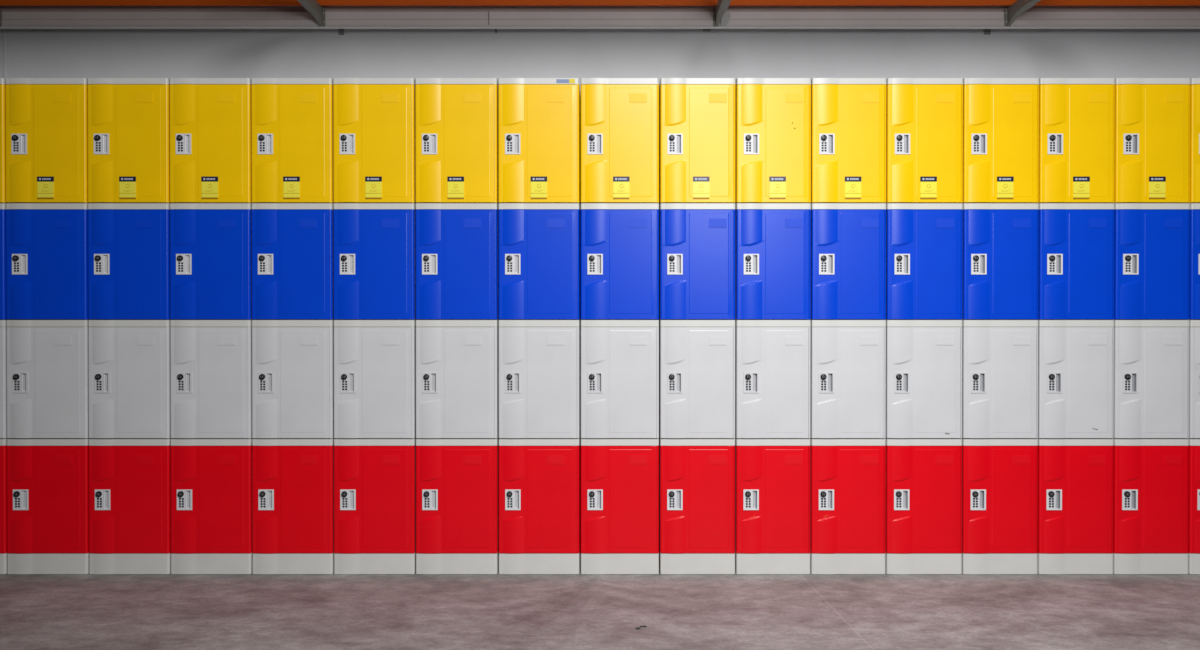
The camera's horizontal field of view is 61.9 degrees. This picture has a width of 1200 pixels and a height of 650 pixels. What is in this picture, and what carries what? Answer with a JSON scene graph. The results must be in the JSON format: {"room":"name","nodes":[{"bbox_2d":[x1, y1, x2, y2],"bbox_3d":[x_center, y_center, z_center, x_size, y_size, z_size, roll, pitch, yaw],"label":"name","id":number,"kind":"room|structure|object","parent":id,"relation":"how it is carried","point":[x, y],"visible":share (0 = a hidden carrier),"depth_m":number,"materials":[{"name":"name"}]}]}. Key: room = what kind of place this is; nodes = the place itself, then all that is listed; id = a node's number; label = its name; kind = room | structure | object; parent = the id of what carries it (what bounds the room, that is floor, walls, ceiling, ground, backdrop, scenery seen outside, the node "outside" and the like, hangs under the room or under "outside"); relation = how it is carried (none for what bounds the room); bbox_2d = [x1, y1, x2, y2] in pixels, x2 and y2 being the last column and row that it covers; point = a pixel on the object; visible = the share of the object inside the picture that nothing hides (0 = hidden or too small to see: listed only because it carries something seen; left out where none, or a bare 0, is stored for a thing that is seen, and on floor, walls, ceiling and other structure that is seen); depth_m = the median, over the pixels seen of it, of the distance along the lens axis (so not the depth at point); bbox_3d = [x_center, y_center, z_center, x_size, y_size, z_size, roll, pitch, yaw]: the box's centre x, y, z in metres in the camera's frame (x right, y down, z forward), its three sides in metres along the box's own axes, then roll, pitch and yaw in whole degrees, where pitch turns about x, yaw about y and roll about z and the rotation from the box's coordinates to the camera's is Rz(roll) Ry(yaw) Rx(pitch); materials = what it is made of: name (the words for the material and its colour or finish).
{"room":"changing room","nodes":[
{"label":"changing room","id":0,"kind":"room"},
{"bbox_2d":[0,558,1199,649],"bbox_3d":[0.000,0.989,0.641,12.000,0.120,8.000,0,0,0],"label":"floor","id":1,"kind":"structure","parent":0,"point":[170,611],"depth_m":3.16,"materials":[{"name":"concrete"}]},
{"bbox_2d":[0,438,8,573],"bbox_3d":[-2.312,0.660,3.867,0.296,0.492,0.483,0,0,0],"label":"locker","id":2,"kind":"object","parent":1,"relation":"on","point":[3,442],"visible":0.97,"depth_m":3.64,"materials":[{"name":"red plastic"}]},
{"bbox_2d":[0,320,7,438],"bbox_3d":[-2.312,0.197,3.864,0.296,0.433,0.483,0,0,0],"label":"locker","id":3,"kind":"object","parent":2,"relation":"on","point":[3,370],"visible":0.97,"depth_m":3.64,"materials":[{"name":"white plastic"}]},
{"bbox_2d":[0,203,7,319],"bbox_3d":[-2.312,-0.232,3.861,0.296,0.423,0.483,0,0,0],"label":"locker","id":4,"kind":"object","parent":3,"relation":"on","point":[3,209],"visible":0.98,"depth_m":3.63,"materials":[{"name":"blue plastic"}]},
{"bbox_2d":[0,78,5,203],"bbox_3d":[-2.312,-0.670,3.858,0.296,0.454,0.483,0,0,0],"label":"locker","id":5,"kind":"object","parent":4,"relation":"on","point":[2,80],"visible":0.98,"depth_m":3.63,"materials":[{"name":"yellow plastic"}]},
{"bbox_2d":[7,438,89,573],"bbox_3d":[-2.013,0.660,3.867,0.294,0.492,0.483,0,0,0],"label":"locker","id":6,"kind":"object","parent":1,"relation":"on","point":[48,479],"visible":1,"depth_m":3.64,"materials":[{"name":"red plastic"}]},
{"bbox_2d":[6,320,88,438],"bbox_3d":[-2.013,0.197,3.864,0.294,0.433,0.483,0,0,0],"label":"locker","id":7,"kind":"object","parent":6,"relation":"on","point":[47,360],"visible":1,"depth_m":3.63,"materials":[{"name":"white plastic"}]},
{"bbox_2d":[6,203,89,319],"bbox_3d":[-2.013,-0.232,3.861,0.294,0.423,0.483,0,0,0],"label":"locker","id":8,"kind":"object","parent":7,"relation":"on","point":[47,243],"visible":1,"depth_m":3.63,"materials":[{"name":"blue plastic"}]},
{"bbox_2d":[5,78,87,203],"bbox_3d":[-2.013,-0.670,3.858,0.294,0.454,0.483,0,0,0],"label":"locker","id":9,"kind":"object","parent":8,"relation":"on","point":[46,119],"visible":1,"depth_m":3.63,"materials":[{"name":"yellow plastic"}]},
{"bbox_2d":[89,438,171,573],"bbox_3d":[-1.715,0.660,3.867,0.294,0.492,0.483,0,0,0],"label":"locker","id":10,"kind":"object","parent":1,"relation":"on","point":[130,479],"visible":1,"depth_m":3.64,"materials":[{"name":"red plastic"}]},
{"bbox_2d":[88,320,170,438],"bbox_3d":[-1.715,0.197,3.864,0.294,0.433,0.483,0,0,0],"label":"locker","id":11,"kind":"object","parent":10,"relation":"on","point":[129,360],"visible":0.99,"depth_m":3.63,"materials":[{"name":"white plastic"}]},
{"bbox_2d":[88,203,171,319],"bbox_3d":[-1.715,-0.232,3.861,0.294,0.423,0.483,0,0,0],"label":"locker","id":12,"kind":"object","parent":11,"relation":"on","point":[129,243],"visible":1,"depth_m":3.63,"materials":[{"name":"blue plastic"}]},
{"bbox_2d":[87,78,169,203],"bbox_3d":[-1.715,-0.670,3.858,0.294,0.454,0.483,0,0,0],"label":"locker","id":13,"kind":"object","parent":12,"relation":"on","point":[129,118],"visible":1,"depth_m":3.63,"materials":[{"name":"yellow plastic"}]},
{"bbox_2d":[171,438,252,573],"bbox_3d":[-1.418,0.660,3.867,0.293,0.492,0.483,0,0,0],"label":"locker","id":14,"kind":"object","parent":1,"relation":"on","point":[211,479],"visible":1,"depth_m":3.64,"materials":[{"name":"red plastic"}]},
{"bbox_2d":[170,320,251,438],"bbox_3d":[-1.418,0.197,3.864,0.293,0.433,0.483,0,0,0],"label":"locker","id":15,"kind":"object","parent":14,"relation":"on","point":[211,360],"visible":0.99,"depth_m":3.63,"materials":[{"name":"white plastic"}]},
{"bbox_2d":[170,203,252,319],"bbox_3d":[-1.418,-0.232,3.861,0.293,0.423,0.483,0,0,0],"label":"locker","id":16,"kind":"object","parent":15,"relation":"on","point":[211,243],"visible":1,"depth_m":3.63,"materials":[{"name":"blue plastic"}]},
{"bbox_2d":[169,78,251,203],"bbox_3d":[-1.418,-0.670,3.858,0.293,0.454,0.483,0,0,0],"label":"locker","id":17,"kind":"object","parent":16,"relation":"on","point":[210,118],"visible":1,"depth_m":3.63,"materials":[{"name":"yellow plastic"}]},
{"bbox_2d":[252,438,334,573],"bbox_3d":[-1.121,0.660,3.867,0.293,0.492,0.483,0,0,0],"label":"locker","id":18,"kind":"object","parent":1,"relation":"on","point":[293,479],"visible":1,"depth_m":3.64,"materials":[{"name":"red plastic"}]},
{"bbox_2d":[252,320,333,438],"bbox_3d":[-1.121,0.197,3.864,0.293,0.433,0.483,0,0,0],"label":"locker","id":19,"kind":"object","parent":18,"relation":"on","point":[293,360],"visible":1,"depth_m":3.63,"materials":[{"name":"white plastic"}]},
{"bbox_2d":[251,203,333,319],"bbox_3d":[-1.121,-0.232,3.861,0.293,0.423,0.483,0,0,0],"label":"locker","id":20,"kind":"object","parent":19,"relation":"on","point":[292,243],"visible":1,"depth_m":3.63,"materials":[{"name":"blue plastic"}]},
{"bbox_2d":[251,78,332,203],"bbox_3d":[-1.121,-0.670,3.858,0.293,0.454,0.483,0,0,0],"label":"locker","id":21,"kind":"object","parent":20,"relation":"on","point":[292,118],"visible":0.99,"depth_m":3.63,"materials":[{"name":"yellow plastic"}]},
{"bbox_2d":[334,438,415,573],"bbox_3d":[-0.823,0.660,3.867,0.294,0.492,0.483,0,0,0],"label":"locker","id":22,"kind":"object","parent":1,"relation":"on","point":[375,479],"visible":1,"depth_m":3.64,"materials":[{"name":"red plastic"}]},
{"bbox_2d":[334,320,415,438],"bbox_3d":[-0.823,0.197,3.864,0.294,0.433,0.483,0,0,0],"label":"locker","id":23,"kind":"object","parent":22,"relation":"on","point":[375,360],"visible":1,"depth_m":3.63,"materials":[{"name":"white plastic"}]},
{"bbox_2d":[333,203,415,319],"bbox_3d":[-0.823,-0.232,3.861,0.294,0.423,0.483,0,0,0],"label":"locker","id":24,"kind":"object","parent":23,"relation":"on","point":[374,267],"visible":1,"depth_m":3.63,"materials":[{"name":"blue plastic"}]},
{"bbox_2d":[333,78,414,203],"bbox_3d":[-0.823,-0.670,3.858,0.294,0.454,0.483,0,0,0],"label":"locker","id":25,"kind":"object","parent":24,"relation":"on","point":[374,118],"visible":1,"depth_m":3.63,"materials":[{"name":"yellow plastic"}]},
{"bbox_2d":[416,437,498,573],"bbox_3d":[-0.523,0.660,3.867,0.297,0.492,0.483,0,0,0],"label":"locker","id":26,"kind":"object","parent":1,"relation":"on","point":[457,480],"visible":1,"depth_m":3.64,"materials":[{"name":"red plastic"}]},
{"bbox_2d":[416,320,498,438],"bbox_3d":[-0.523,0.197,3.864,0.297,0.433,0.483,0,0,0],"label":"locker","id":27,"kind":"object","parent":26,"relation":"on","point":[457,397],"visible":1,"depth_m":3.63,"materials":[{"name":"white plastic"}]},
{"bbox_2d":[415,203,498,319],"bbox_3d":[-0.523,-0.232,3.861,0.297,0.423,0.483,0,0,0],"label":"locker","id":28,"kind":"object","parent":27,"relation":"on","point":[456,244],"visible":1,"depth_m":3.63,"materials":[{"name":"blue plastic"}]},
{"bbox_2d":[415,78,497,203],"bbox_3d":[-0.523,-0.670,3.858,0.297,0.454,0.483,0,0,0],"label":"locker","id":29,"kind":"object","parent":28,"relation":"on","point":[456,119],"visible":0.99,"depth_m":3.63,"materials":[{"name":"yellow plastic"}]},
{"bbox_2d":[499,431,580,573],"bbox_3d":[-0.222,0.660,3.867,0.295,0.492,0.483,0,0,0],"label":"locker","id":30,"kind":"object","parent":1,"relation":"on","point":[540,479],"visible":1,"depth_m":3.64,"materials":[{"name":"red plastic"}]},
{"bbox_2d":[498,320,580,438],"bbox_3d":[-0.222,0.197,3.864,0.295,0.433,0.483,0,0,0],"label":"locker","id":31,"kind":"object","parent":30,"relation":"on","point":[539,361],"visible":0.99,"depth_m":3.63,"materials":[{"name":"white plastic"}]},
{"bbox_2d":[498,203,580,319],"bbox_3d":[-0.222,-0.232,3.861,0.295,0.423,0.483,0,0,0],"label":"locker","id":32,"kind":"object","parent":31,"relation":"on","point":[539,244],"visible":1,"depth_m":3.63,"materials":[{"name":"blue plastic"}]},
{"bbox_2d":[498,78,580,210],"bbox_3d":[-0.222,-0.670,3.858,0.295,0.454,0.483,0,0,0],"label":"locker","id":33,"kind":"object","parent":32,"relation":"on","point":[539,119],"visible":1,"depth_m":3.63,"materials":[{"name":"yellow plastic"}]},
{"bbox_2d":[581,439,658,573],"bbox_3d":[0.072,0.660,3.867,0.286,0.492,0.483,0,0,0],"label":"locker","id":34,"kind":"object","parent":1,"relation":"on","point":[620,477],"visible":1,"depth_m":3.64,"materials":[{"name":"red plastic"}]},
{"bbox_2d":[581,320,658,438],"bbox_3d":[0.072,0.197,3.864,0.286,0.433,0.483,0,0,0],"label":"locker","id":35,"kind":"object","parent":34,"relation":"on","point":[620,358],"visible":1,"depth_m":3.63,"materials":[{"name":"white plastic"}]},
{"bbox_2d":[581,203,658,319],"bbox_3d":[0.072,-0.232,3.861,0.286,0.423,0.483,0,0,0],"label":"locker","id":36,"kind":"object","parent":35,"relation":"on","point":[620,241],"visible":1,"depth_m":3.63,"materials":[{"name":"blue plastic"}]},
{"bbox_2d":[581,78,658,202],"bbox_3d":[0.072,-0.670,3.858,0.286,0.454,0.483,0,0,0],"label":"locker","id":37,"kind":"object","parent":36,"relation":"on","point":[620,116],"visible":1,"depth_m":3.63,"materials":[{"name":"yellow plastic"}]},
{"bbox_2d":[659,437,734,573],"bbox_3d":[0.356,0.660,3.867,0.274,0.492,0.483,0,0,0],"label":"locker","id":38,"kind":"object","parent":1,"relation":"on","point":[697,476],"visible":1,"depth_m":3.64,"materials":[{"name":"red plastic"}]},
{"bbox_2d":[659,320,734,438],"bbox_3d":[0.356,0.197,3.864,0.274,0.433,0.483,0,0,0],"label":"locker","id":39,"kind":"object","parent":38,"relation":"on","point":[697,357],"visible":1,"depth_m":3.63,"materials":[{"name":"white plastic"}]},
{"bbox_2d":[659,203,734,319],"bbox_3d":[0.356,-0.232,3.861,0.274,0.423,0.483,0,0,0],"label":"locker","id":40,"kind":"object","parent":39,"relation":"on","point":[697,240],"visible":1,"depth_m":3.63,"materials":[{"name":"blue plastic"}]},
{"bbox_2d":[659,78,735,205],"bbox_3d":[0.356,-0.670,3.858,0.274,0.454,0.483,0,0,0],"label":"locker","id":41,"kind":"object","parent":40,"relation":"on","point":[697,116],"visible":1,"depth_m":3.63,"materials":[{"name":"yellow plastic"}]},
{"bbox_2d":[735,438,810,573],"bbox_3d":[0.632,0.660,3.867,0.271,0.492,0.483,0,0,0],"label":"locker","id":42,"kind":"object","parent":1,"relation":"on","point":[773,476],"visible":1,"depth_m":3.64,"materials":[{"name":"red plastic"}]},
{"bbox_2d":[735,320,810,438],"bbox_3d":[0.632,0.197,3.864,0.271,0.433,0.483,0,0,0],"label":"locker","id":43,"kind":"object","parent":42,"relation":"on","point":[773,357],"visible":1,"depth_m":3.63,"materials":[{"name":"white plastic"}]},
{"bbox_2d":[735,203,810,319],"bbox_3d":[0.632,-0.232,3.861,0.271,0.423,0.483,0,0,0],"label":"locker","id":44,"kind":"object","parent":43,"relation":"on","point":[773,240],"visible":1,"depth_m":3.63,"materials":[{"name":"blue plastic"}]},
{"bbox_2d":[735,78,810,204],"bbox_3d":[0.632,-0.670,3.858,0.271,0.454,0.483,0,0,0],"label":"locker","id":45,"kind":"object","parent":44,"relation":"on","point":[773,115],"visible":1,"depth_m":3.63,"materials":[{"name":"yellow plastic"}]},
{"bbox_2d":[810,438,885,573],"bbox_3d":[0.906,0.660,3.867,0.271,0.492,0.483,0,0,0],"label":"locker","id":46,"kind":"object","parent":1,"relation":"on","point":[848,495],"visible":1,"depth_m":3.64,"materials":[{"name":"red plastic"}]},
{"bbox_2d":[811,320,885,438],"bbox_3d":[0.906,0.197,3.864,0.271,0.433,0.483,0,0,0],"label":"locker","id":47,"kind":"object","parent":46,"relation":"on","point":[848,357],"visible":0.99,"depth_m":3.63,"materials":[{"name":"white plastic"}]},
{"bbox_2d":[810,203,885,319],"bbox_3d":[0.906,-0.232,3.861,0.271,0.423,0.483,0,0,0],"label":"locker","id":48,"kind":"object","parent":47,"relation":"on","point":[848,240],"visible":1,"depth_m":3.63,"materials":[{"name":"blue plastic"}]},
{"bbox_2d":[811,78,886,203],"bbox_3d":[0.906,-0.670,3.858,0.271,0.454,0.483,0,0,0],"label":"locker","id":49,"kind":"object","parent":48,"relation":"on","point":[848,115],"visible":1,"depth_m":3.63,"materials":[{"name":"yellow plastic"}]},
{"bbox_2d":[885,438,961,573],"bbox_3d":[1.182,0.660,3.867,0.276,0.492,0.483,0,0,0],"label":"locker","id":50,"kind":"object","parent":1,"relation":"on","point":[924,476],"visible":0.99,"depth_m":3.64,"materials":[{"name":"red plastic"}]},
{"bbox_2d":[886,320,961,438],"bbox_3d":[1.182,0.197,3.864,0.276,0.433,0.483,0,0,0],"label":"locker","id":51,"kind":"object","parent":50,"relation":"on","point":[924,357],"visible":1,"depth_m":3.63,"materials":[{"name":"white plastic"}]},
{"bbox_2d":[885,203,962,319],"bbox_3d":[1.182,-0.232,3.861,0.276,0.423,0.483,0,0,0],"label":"locker","id":52,"kind":"object","parent":51,"relation":"on","point":[924,241],"visible":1,"depth_m":3.63,"materials":[{"name":"blue plastic"}]},
{"bbox_2d":[886,78,962,203],"bbox_3d":[1.182,-0.670,3.858,0.276,0.454,0.483,0,0,0],"label":"locker","id":53,"kind":"object","parent":52,"relation":"on","point":[924,116],"visible":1,"depth_m":3.63,"materials":[{"name":"yellow plastic"}]},
{"bbox_2d":[961,438,1037,573],"bbox_3d":[1.459,0.660,3.867,0.274,0.492,0.483,0,0,0],"label":"locker","id":54,"kind":"object","parent":1,"relation":"on","point":[1000,476],"visible":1,"depth_m":3.64,"materials":[{"name":"red plastic"}]},
{"bbox_2d":[962,320,1037,438],"bbox_3d":[1.459,0.197,3.864,0.274,0.433,0.483,0,0,0],"label":"locker","id":55,"kind":"object","parent":54,"relation":"on","point":[1000,357],"visible":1,"depth_m":3.63,"materials":[{"name":"white plastic"}]},
{"bbox_2d":[962,203,1038,319],"bbox_3d":[1.459,-0.232,3.861,0.274,0.423,0.483,0,0,0],"label":"locker","id":56,"kind":"object","parent":55,"relation":"on","point":[1001,240],"visible":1,"depth_m":3.63,"materials":[{"name":"blue plastic"}]},
{"bbox_2d":[963,78,1038,203],"bbox_3d":[1.459,-0.670,3.858,0.274,0.454,0.483,0,0,0],"label":"locker","id":57,"kind":"object","parent":56,"relation":"on","point":[1001,115],"visible":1,"depth_m":3.63,"materials":[{"name":"yellow plastic"}]},
{"bbox_2d":[1038,439,1113,573],"bbox_3d":[1.735,0.660,3.867,0.273,0.492,0.483,0,0,0],"label":"locker","id":58,"kind":"object","parent":1,"relation":"on","point":[1076,476],"visible":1,"depth_m":3.64,"materials":[{"name":"red plastic"}]},
{"bbox_2d":[1037,320,1113,438],"bbox_3d":[1.735,0.197,3.864,0.273,0.433,0.483,0,0,0],"label":"locker","id":59,"kind":"object","parent":58,"relation":"on","point":[1076,357],"visible":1,"depth_m":3.63,"materials":[{"name":"white plastic"}]},
{"bbox_2d":[1037,203,1113,319],"bbox_3d":[1.735,-0.232,3.861,0.273,0.423,0.483,0,0,0],"label":"locker","id":60,"kind":"object","parent":59,"relation":"on","point":[1076,278],"visible":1,"depth_m":3.63,"materials":[{"name":"blue plastic"}]},
{"bbox_2d":[1039,78,1114,203],"bbox_3d":[1.735,-0.670,3.858,0.273,0.454,0.483,0,0,0],"label":"locker","id":61,"kind":"object","parent":60,"relation":"on","point":[1077,115],"visible":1,"depth_m":3.63,"materials":[{"name":"yellow plastic"}]},
{"bbox_2d":[1112,438,1188,573],"bbox_3d":[2.010,0.660,3.867,0.271,0.492,0.483,0,0,0],"label":"locker","id":62,"kind":"object","parent":1,"relation":"on","point":[1151,479],"visible":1,"depth_m":3.64,"materials":[{"name":"red plastic"}]},
{"bbox_2d":[1113,320,1188,438],"bbox_3d":[2.010,0.197,3.864,0.271,0.433,0.483,0,0,0],"label":"locker","id":63,"kind":"object","parent":62,"relation":"on","point":[1151,357],"visible":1,"depth_m":3.63,"materials":[{"name":"white plastic"}]},
{"bbox_2d":[1113,203,1189,319],"bbox_3d":[2.010,-0.232,3.861,0.271,0.423,0.483,0,0,0],"label":"locker","id":64,"kind":"object","parent":63,"relation":"on","point":[1152,240],"visible":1,"depth_m":3.63,"materials":[{"name":"blue plastic"}]},
{"bbox_2d":[1114,78,1189,203],"bbox_3d":[2.010,-0.670,3.858,0.271,0.454,0.483,0,0,0],"label":"locker","id":65,"kind":"object","parent":64,"relation":"on","point":[1152,115],"visible":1,"depth_m":3.63,"materials":[{"name":"yellow plastic"}]},
{"bbox_2d":[1187,438,1199,573],"bbox_3d":[2.284,0.660,3.867,0.271,0.492,0.483,0,0,0],"label":"locker","id":66,"kind":"object","parent":1,"relation":"on","point":[1194,444],"visible":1,"depth_m":3.64,"materials":[{"name":"red plastic"}]},
{"bbox_2d":[1188,320,1199,438],"bbox_3d":[2.284,0.197,3.864,0.271,0.433,0.483,0,0,0],"label":"locker","id":67,"kind":"object","parent":66,"relation":"on","point":[1194,325],"visible":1,"depth_m":3.63,"materials":[{"name":"white plastic"}]},
{"bbox_2d":[1188,203,1199,319],"bbox_3d":[2.284,-0.232,3.861,0.271,0.423,0.483,0,0,0],"label":"locker","id":68,"kind":"object","parent":67,"relation":"on","point":[1194,290],"visible":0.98,"depth_m":3.63,"materials":[{"name":"blue plastic"}]},
{"bbox_2d":[1190,78,1199,203],"bbox_3d":[2.284,-0.670,3.858,0.271,0.454,0.483,0,0,0],"label":"locker","id":69,"kind":"object","parent":68,"relation":"on","point":[1194,82],"visible":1,"depth_m":3.63,"materials":[{"name":"yellow plastic"}]},
{"bbox_2d":[0,29,1199,94],"bbox_3d":[0.000,-0.232,4.293,12.000,2.312,0.120,0,0,0],"label":"wall","id":70,"kind":"structure","parent":0,"point":[29,53],"depth_m":4.23,"materials":[{"name":"white paint"}]},
{"bbox_2d":[0,8,1,26],"bbox_3d":[-2.501,-1.271,3.745,0.043,0.076,0.800,0,0,0],"label":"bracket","id":71,"kind":"object","parent":70,"relation":"attached to","point":[0,8],"visible":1,"depth_m":4.14,"materials":[{"name":"metal"}]},
{"bbox_2d":[3,29,4,78],"bbox_3d":[-2.517,-0.789,4.232,0.005,0.986,0.014,0,0,0],"label":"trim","id":72,"kind":"structure","parent":70,"relation":"attached to","point":[3,29],"depth_m":4.22,"materials":[{"name":"grey metal"}]},
{"bbox_2d":[297,0,324,26],"bbox_3d":[-1.160,-1.271,3.745,0.043,0.076,0.800,0,0,0],"label":"bracket","id":73,"kind":"object","parent":70,"relation":"attached to","point":[312,6],"visible":1,"depth_m":4.06,"materials":[{"name":"metal"}]},
{"bbox_2d":[339,29,343,34],"bbox_3d":[-1.092,-1.240,4.222,0.022,0.029,0.006,0,0,0],"label":"wall anchor","id":74,"kind":"object","parent":70,"relation":"attached to","point":[341,31],"visible":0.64,"depth_m":4.22,"materials":[{"name":"grey metal"}]},
{"bbox_2d":[0,6,1199,28],"bbox_3d":[0.000,-1.299,4.192,12.000,0.136,0.105,0,0,0],"label":"ceiling beam","id":75,"kind":"structure","parent":70,"relation":"attached to","point":[13,17],"depth_m":4.15,"materials":[{"name":"metal"}]},
{"bbox_2d":[713,0,730,26],"bbox_3d":[0.490,-1.271,3.745,0.043,0.076,0.800,0,0,0],"label":"bracket","id":76,"kind":"object","parent":70,"relation":"attached to","point":[722,6],"visible":1,"depth_m":4.06,"materials":[{"name":"metal"}]},
{"bbox_2d":[721,11,730,25],"bbox_3d":[0.520,-1.267,4.139,0.040,0.060,0.012,0,0,0],"label":"gusset plate","id":77,"kind":"object","parent":70,"relation":"attached to","point":[725,19],"visible":0.74,"depth_m":4.13,"materials":[{"name":"grey metal"}]},
{"bbox_2d":[984,29,990,34],"bbox_3d":[1.635,-1.240,4.222,0.029,0.027,0.006,0,0,0],"label":"wall anchor","id":78,"kind":"object","parent":70,"relation":"attached to","point":[986,31],"visible":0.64,"depth_m":4.22,"materials":[{"name":"grey metal"}]},
{"bbox_2d":[1005,0,1040,26],"bbox_3d":[1.699,-1.271,3.745,0.043,0.076,0.800,0,0,0],"label":"bracket","id":79,"kind":"object","parent":70,"relation":"attached to","point":[1015,10],"visible":1,"depth_m":4.06,"materials":[{"name":"metal"}]},
{"bbox_3d":[0.000,-1.415,3.779,12.000,0.100,1.090,0,0,0],"label":"ceiling","id":80,"kind":"structure","parent":0,"visible":0},
{"bbox_2d":[0,0,1199,5],"bbox_3d":[0.000,-1.339,4.110,11.800,0.053,0.030,0,0,0],"label":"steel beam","id":81,"kind":"structure","parent":80,"relation":"attached to","point":[2,2],"depth_m":4.09,"materials":[{"name":"red metal"}]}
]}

